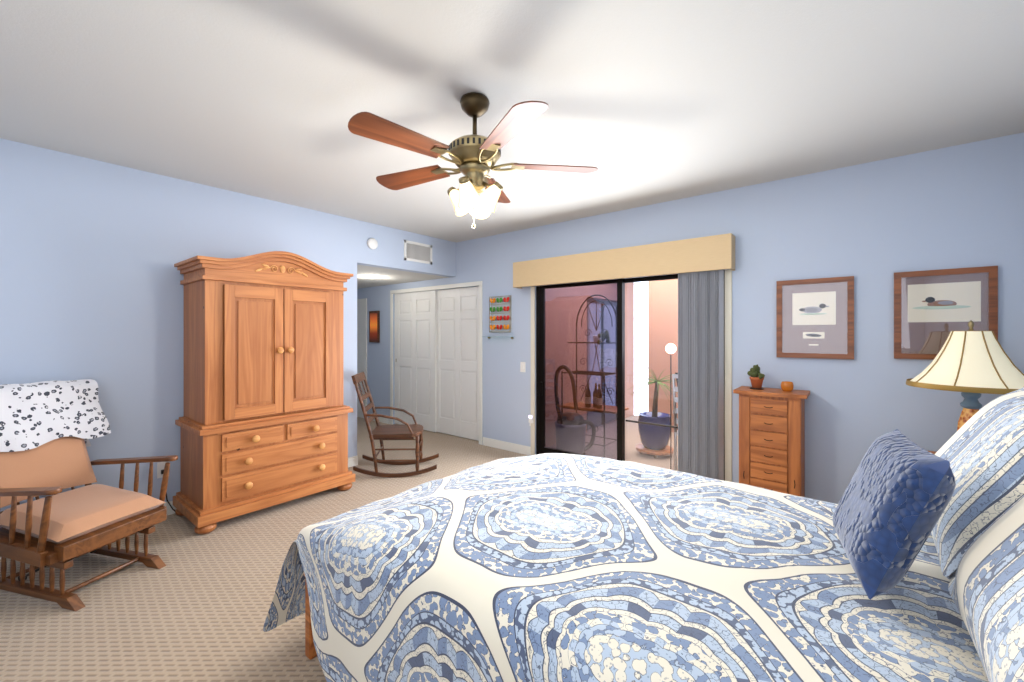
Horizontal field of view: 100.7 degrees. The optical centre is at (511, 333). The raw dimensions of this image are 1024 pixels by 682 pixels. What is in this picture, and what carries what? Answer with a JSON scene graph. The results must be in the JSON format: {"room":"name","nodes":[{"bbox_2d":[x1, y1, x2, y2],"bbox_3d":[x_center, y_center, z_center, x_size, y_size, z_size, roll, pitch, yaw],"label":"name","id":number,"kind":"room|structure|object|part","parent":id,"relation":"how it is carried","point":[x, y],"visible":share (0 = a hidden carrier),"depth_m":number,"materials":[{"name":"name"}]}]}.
{"room":"bedroom","nodes":[
{"label":"bedroom","id":0,"kind":"room"},
{"bbox_2d":[0,138,455,511],"bbox_3d":[-2.407,0.092,3.755,0.120,2.640,5.120,0,0,39],"label":"wall","id":1,"kind":"structure","parent":0,"point":[92,252],"depth_m":3.13,"materials":[{"name":"blue paint"}]},
{"bbox_2d":[157,462,174,510],"bbox_3d":[-2.682,1.197,3.296,0.028,0.410,0.116,0,0,39],"label":"cord","id":2,"kind":"object","parent":1,"relation":"attached to","point":[160,468],"visible":0.6,"depth_m":3.27,"materials":[{"name":"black plastic"}]},
{"bbox_2d":[0,456,357,558],"bbox_3d":[-2.775,1.362,3.191,0.015,0.100,3.540,0,0,39],"label":"baseboard","id":3,"kind":"structure","parent":1,"relation":"attached to","point":[353,461],"depth_m":4.48,"materials":[{"name":"white wood"}]},
{"bbox_2d":[367,238,377,249],"bbox_3d":[-1.543,-0.998,4.702,0.034,0.124,0.124,0,0,39],"label":"smoke detector","id":4,"kind":"object","parent":1,"relation":"attached to","point":[372,243],"visible":0.98,"depth_m":4.68,"materials":[{"name":"white plastic"}]},
{"bbox_2d":[404,240,431,263],"bbox_3d":[-1.148,-0.998,5.213,0.009,0.240,0.430,0,0,39],"label":"air vent","id":5,"kind":"object","parent":1,"relation":"in","point":[417,252],"visible":1,"depth_m":5.20,"materials":[{"name":"white plastic"}]},
{"bbox_2d":[0,417,529,681],"bbox_3d":[-1.349,1.462,2.979,7.500,0.100,5.000,0,0,39],"label":"floor","id":6,"kind":"structure","parent":0,"point":[196,608],"depth_m":2.22,"materials":[{"name":"beige carpet"}]},
{"bbox_2d":[0,379,177,610],"bbox_3d":[-2.627,0.855,2.493,0.967,1.115,0.660,0,0,15],"label":"chair","id":7,"kind":"object","parent":6,"relation":"on","point":[49,430],"visible":1,"depth_m":2.46,"materials":[{"name":"brown wood"}]},
{"bbox_2d":[173,251,354,534],"bbox_3d":[-2.030,0.376,3.580,0.656,2.072,1.191,0,0,39],"label":"armoire","id":8,"kind":"object","parent":6,"relation":"on","point":[262,422],"visible":1,"depth_m":3.29,"materials":[{"name":"brown wood"}]},
{"bbox_2d":[304,574,316,659],"bbox_3d":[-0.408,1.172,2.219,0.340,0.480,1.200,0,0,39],"label":"bed leg","id":9,"kind":"object","parent":6,"relation":"on","point":[310,652],"visible":0.1,"depth_m":1.84,"materials":[{"name":"orange wood"}]},
{"bbox_2d":[351,372,438,477],"bbox_3d":[-1.178,0.907,4.369,0.816,1.009,0.485,0,0,-7],"label":"rocking chair","id":10,"kind":"object","parent":6,"relation":"on","point":[405,431],"visible":1,"depth_m":4.20,"materials":[{"name":"brown wood"}]},
{"bbox_2d":[263,453,988,681],"bbox_3d":[0.479,0.809,1.568,2.803,1.184,1.529,0,0,39],"label":"comforter","id":11,"kind":"object","parent":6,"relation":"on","point":[554,567],"visible":0.88,"depth_m":1.24,"materials":[{"name":"blue fabric"}]},
{"bbox_2d":[832,429,955,599],"bbox_3d":[1.005,0.460,1.143,0.110,0.376,0.396,25,12,27],"label":"pillow","id":12,"kind":"object","parent":11,"relation":"on","point":[894,501],"visible":1,"depth_m":1.02,"materials":[{"name":"blue fabric"}]},
{"bbox_2d":[931,387,1023,578],"bbox_3d":[1.450,0.398,1.273,0.170,0.550,0.725,39,23,32],"label":"pillow sham","id":13,"kind":"object","parent":11,"relation":"on","point":[981,450],"visible":0.67,"depth_m":1.13,"materials":[{"name":"blue fabric"}]},
{"bbox_2d":[948,495,1023,681],"bbox_3d":[0.979,0.398,0.689,0.170,0.550,0.725,39,23,32],"label":"pillow sham","id":14,"kind":"object","parent":11,"relation":"on","point":[986,587],"visible":1,"depth_m":0.77,"materials":[{"name":"blue fabric"}]},
{"bbox_2d":[733,386,809,496],"bbox_3d":[1.991,0.923,3.257,0.470,0.978,0.332,0,0,39],"label":"jewelry armoire","id":15,"kind":"object","parent":6,"relation":"on","point":[771,438],"visible":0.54,"depth_m":3.14,"materials":[{"name":"orange wood"}]},
{"bbox_2d":[747,364,764,389],"bbox_3d":[1.917,0.337,3.327,0.121,0.193,0.117,0,0,39],"label":"potted plant","id":16,"kind":"object","parent":15,"relation":"on","point":[755,374],"visible":1,"depth_m":3.30,"materials":[{"name":"green plant"}]},
{"bbox_2d":[781,381,793,390],"bbox_3d":[2.085,0.399,3.215,0.084,0.069,0.083,0,0,39],"label":"candle jar","id":17,"kind":"object","parent":15,"relation":"on","point":[787,386],"visible":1,"depth_m":3.19,"materials":[{"name":"orange glass"}]},
{"bbox_3d":[2.613,1.082,2.428,0.600,0.660,0.560,0,0,39],"label":"nightstand","id":18,"kind":"object","parent":6,"relation":"on","visible":0},
{"bbox_2d":[906,320,1023,430],"bbox_3d":[2.621,0.336,2.422,0.549,0.830,0.549,0,0,39],"label":"table lamp","id":19,"kind":"object","parent":18,"relation":"on","point":[971,365],"visible":0.81,"depth_m":2.33,"materials":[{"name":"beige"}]},
{"bbox_2d":[357,265,449,288],"bbox_3d":[-2.268,-0.818,5.918,2.380,0.100,1.580,0,0,39],"label":"ceiling","id":20,"kind":"structure","parent":0,"point":[384,276],"depth_m":5.79,"materials":[{"name":"grey paint"}]},
{"bbox_2d":[393,424,478,443],"bbox_3d":[-0.914,1.462,6.290,1.860,0.100,0.700,0,0,39],"label":"floor","id":21,"kind":"structure","parent":0,"point":[458,437],"depth_m":5.83,"materials":[{"name":"beige carpet"}]},
{"bbox_2d":[0,0,1023,241],"bbox_3d":[-0.377,-1.278,2.194,5.240,0.100,5.240,0,0,39],"label":"ceiling","id":22,"kind":"structure","parent":0,"point":[649,102],"depth_m":2.13,"materials":[{"name":"grey paint"}]},
{"bbox_2d":[348,92,597,227],"bbox_3d":[-0.232,-0.884,2.216,1.268,0.687,1.257,0,0,39],"label":"ceiling fan","id":23,"kind":"object","parent":22,"relation":"hanging from","point":[474,157],"visible":1,"depth_m":2.13,"materials":[{"name":"brown wood"}]},
{"bbox_3d":[-0.507,-0.893,1.928,0.465,0.036,0.158,0,0,-44],"label":"blade","id":24,"kind":"part","parent":23,"relation":"part of","materials":[{"name":"brown wood"}]},
{"bbox_3d":[-0.577,-0.893,2.432,0.465,0.036,0.158,0,0,28],"label":"blade","id":25,"kind":"part","parent":23,"relation":"part of","materials":[{"name":"brown wood"}]},
{"bbox_3d":[-0.119,-0.893,2.654,0.158,0.036,0.465,0,0,10],"label":"blade","id":26,"kind":"part","parent":23,"relation":"part of","materials":[{"name":"brown wood"}]},
{"bbox_3d":[-0.007,-0.893,1.839,0.158,0.036,0.465,0,0,-26],"label":"blade","id":27,"kind":"part","parent":23,"relation":"part of","materials":[{"name":"brown wood"}]},
{"bbox_3d":[0.233,-0.893,2.287,0.465,0.036,0.158,0,0,-8],"label":"blade","id":28,"kind":"part","parent":23,"relation":"part of","materials":[{"name":"brown wood"}]},
{"bbox_2d":[357,132,1023,503],"bbox_3d":[0.258,0.092,4.971,7.500,2.640,0.120,0,0,39],"label":"wall","id":29,"kind":"structure","parent":0,"point":[873,227],"depth_m":3.18,"materials":[{"name":"blue paint"}]},
{"bbox_2d":[357,298,366,417],"bbox_3d":[-2.545,0.412,7.143,0.340,2.000,0.020,0,0,39],"label":"door frame","id":30,"kind":"structure","parent":29,"relation":"attached to","point":[361,335],"depth_m":7.13,"materials":[{"name":"white wood"}]},
{"bbox_2d":[369,311,379,342],"bbox_3d":[-2.237,-0.113,6.888,0.270,0.510,0.028,0,0,39],"label":"framed picture","id":31,"kind":"object","parent":29,"relation":"attached to","point":[374,326],"visible":1,"depth_m":6.86,"materials":[{"name":"brown wood"}]},
{"bbox_2d":[373,417,389,423],"bbox_3d":[-2.111,1.362,6.796,0.520,0.100,0.015,0,0,39],"label":"baseboard","id":32,"kind":"structure","parent":29,"relation":"attached to","point":[384,420],"depth_m":6.73,"materials":[{"name":"white wood"}]},
{"bbox_2d":[395,290,436,431],"bbox_3d":[-1.452,0.389,6.335,0.955,2.022,0.034,0,0,39],"label":"closet door","id":33,"kind":"structure","parent":29,"relation":"in","point":[416,354],"depth_m":6.28,"materials":[{"name":"white wood"}]},
{"bbox_2d":[390,281,481,444],"bbox_3d":[-1.139,0.369,6.011,1.950,2.085,0.016,0,0,39],"label":"trim","id":34,"kind":"structure","parent":29,"relation":"attached to","point":[458,285],"depth_m":5.75,"materials":[{"name":"white wood"}]},
{"bbox_2d":[437,286,478,440],"bbox_3d":[-0.732,0.389,5.803,0.955,2.022,0.034,0,0,39],"label":"closet door","id":35,"kind":"structure","parent":29,"relation":"in","point":[457,361],"depth_m":5.78,"materials":[{"name":"white wood"}]},
{"bbox_2d":[488,295,512,338],"bbox_3d":[-0.167,-0.200,5.169,0.450,0.521,0.104,0,0,39],"label":"display","id":36,"kind":"object","parent":29,"relation":"attached to","point":[500,309],"visible":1,"depth_m":5.19,"materials":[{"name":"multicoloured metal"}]},
{"bbox_2d":[483,437,530,454],"bbox_3d":[-0.076,1.362,5.154,0.750,0.100,0.015,0,0,39],"label":"baseboard","id":37,"kind":"structure","parent":29,"relation":"attached to","point":[509,446],"depth_m":5.13,"materials":[{"name":"white wood"}]},
{"bbox_2d":[520,362,525,371],"bbox_3d":[0.127,0.392,4.993,0.075,0.120,0.011,0,0,39],"label":"switch plate","id":38,"kind":"object","parent":29,"relation":"attached to","point":[522,366],"visible":1,"depth_m":4.99,"materials":[{"name":"white plastic"}]},
{"bbox_2d":[529,415,532,425],"bbox_3d":[0.223,1.004,4.896,0.075,0.135,0.042,0,0,39],"label":"outlet","id":39,"kind":"object","parent":29,"relation":"attached to","point":[530,419],"visible":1,"depth_m":4.88,"materials":[{"name":"white plastic"}]},
{"bbox_2d":[513,233,734,288],"bbox_3d":[0.947,-0.678,4.241,2.290,0.290,0.148,0,0,39],"label":"window valance","id":40,"kind":"object","parent":29,"relation":"attached to","point":[710,253],"visible":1,"depth_m":3.99,"materials":[{"name":"beige fabric"}]},
{"bbox_2d":[540,269,727,480],"bbox_3d":[1.011,0.402,4.177,2.030,1.940,0.083,0,0,39],"label":"vertical blinds","id":41,"kind":"object","parent":40,"relation":"hanging from","point":[700,373],"visible":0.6,"depth_m":3.64,"materials":[{"name":"grey fabric"}]},
{"bbox_2d":[536,270,724,480],"bbox_3d":[1.084,0.400,4.307,1.990,2.025,0.120,0,0,39],"label":"sliding door","id":42,"kind":"structure","parent":29,"relation":"in","point":[541,398],"depth_m":4.49,"materials":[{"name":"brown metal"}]},
{"bbox_2d":[531,269,731,481],"bbox_3d":[1.040,0.397,4.253,2.111,2.030,0.016,0,0,39],"label":"door frame","id":43,"kind":"structure","parent":29,"relation":"attached to","point":[728,375],"depth_m":3.61,"materials":[{"name":"beige wood"}]},
{"bbox_2d":[776,276,853,359],"bbox_3d":[2.297,-0.116,3.230,0.480,0.605,0.028,0,0,39],"label":"print","id":44,"kind":"object","parent":29,"relation":"attached to","point":[814,318],"visible":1,"depth_m":3.22,"materials":[{"name":"brown wood"}]},
{"bbox_2d":[894,266,997,359],"bbox_3d":[2.837,-0.126,2.794,0.480,0.595,0.028,0,0,39],"label":"print","id":45,"kind":"object","parent":29,"relation":"attached to","point":[933,309],"visible":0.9,"depth_m":2.81,"materials":[{"name":"brown wood"}]},
{"label":"outside","id":46,"kind":"structure","parent":0,"visible":0},
{"bbox_2d":[548,415,677,470],"bbox_3d":[2.625,1.472,5.118,7.000,0.080,3.080,0,0,39],"label":"floor","id":47,"kind":"structure","parent":46,"point":[648,457],"depth_m":5.34,"materials":[{"name":"concrete"}]},
{"bbox_2d":[554,365,595,454],"bbox_3d":[0.703,0.901,4.921,0.531,1.062,0.360,0,0,39],"label":"shop vacuum","id":48,"kind":"object","parent":47,"relation":"on","point":[570,426],"depth_m":4.83,"materials":[{"name":"grey plastic"}]},
{"bbox_2d":[560,294,628,456],"bbox_3d":[0.991,0.468,5.171,0.750,1.928,0.370,0,0,39],"label":"rack","id":49,"kind":"object","parent":47,"relation":"on","point":[600,392],"depth_m":5.16,"materials":[{"name":"black metal"}]},
{"bbox_2d":[631,367,676,457],"bbox_3d":[1.699,0.904,4.980,0.648,1.055,0.668,0,0,39],"label":"palm","id":50,"kind":"object","parent":47,"relation":"on","point":[644,438],"depth_m":4.90,"materials":[{"name":"blue glazed ceramic"},{"name":"terracotta"},{"name":"green foliage"}]},
{"bbox_2d":[648,279,677,431],"bbox_3d":[2.425,0.172,6.423,0.550,2.520,0.500,0,0,39],"label":"column","id":51,"kind":"structure","parent":47,"relation":"on","point":[656,317],"depth_m":6.26,"materials":[{"name":"paint"}]},
{"bbox_2d":[665,343,675,467],"bbox_3d":[1.682,0.767,4.491,0.110,1.330,0.107,0,0,39],"label":"globe light","id":52,"kind":"object","parent":47,"relation":"on","point":[671,349],"depth_m":4.49,"materials":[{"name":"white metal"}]},
{"bbox_2d":[672,373,677,470],"bbox_3d":[2.005,0.893,4.382,0.520,1.078,0.584,0,0,39],"label":"patio chair","id":53,"kind":"object","parent":47,"relation":"on","point":[675,389],"depth_m":4.34,"materials":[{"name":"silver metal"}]},
{"bbox_2d":[634,281,647,415],"bbox_3d":[5.476,-0.588,8.651,14.000,9.000,0.050,0,0,39],"label":"sky","id":54,"kind":"structure","parent":46,"point":[644,299],"depth_m":10.48,"materials":[{"name":"white"}]},
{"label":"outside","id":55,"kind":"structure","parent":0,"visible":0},
{"bbox_2d":[545,286,586,446],"bbox_3d":[0.573,0.172,5.681,0.200,2.520,1.380,0,0,39],"label":"wall","id":56,"kind":"structure","parent":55,"point":[564,349],"depth_m":5.66,"materials":[{"name":"pink paint"}]},
{"bbox_2d":[587,283,616,301],"bbox_3d":[1.352,-0.813,6.646,0.200,0.550,1.100,0,0,39],"label":"wall","id":57,"kind":"structure","parent":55,"point":[596,298],"depth_m":6.57,"materials":[{"name":"pink paint"}]},
{"bbox_2d":[587,299,616,429],"bbox_3d":[1.397,0.447,6.610,0.055,1.930,1.100,0,0,39],"label":"door","id":58,"kind":"structure","parent":57,"relation":"attached to","point":[604,359],"depth_m":6.58,"materials":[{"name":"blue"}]},
{"bbox_2d":[614,283,633,417],"bbox_3d":[1.886,0.172,7.307,0.200,2.520,0.600,0,0,39],"label":"wall","id":59,"kind":"structure","parent":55,"point":[628,377],"depth_m":7.33,"materials":[{"name":"paint"}]}
]}

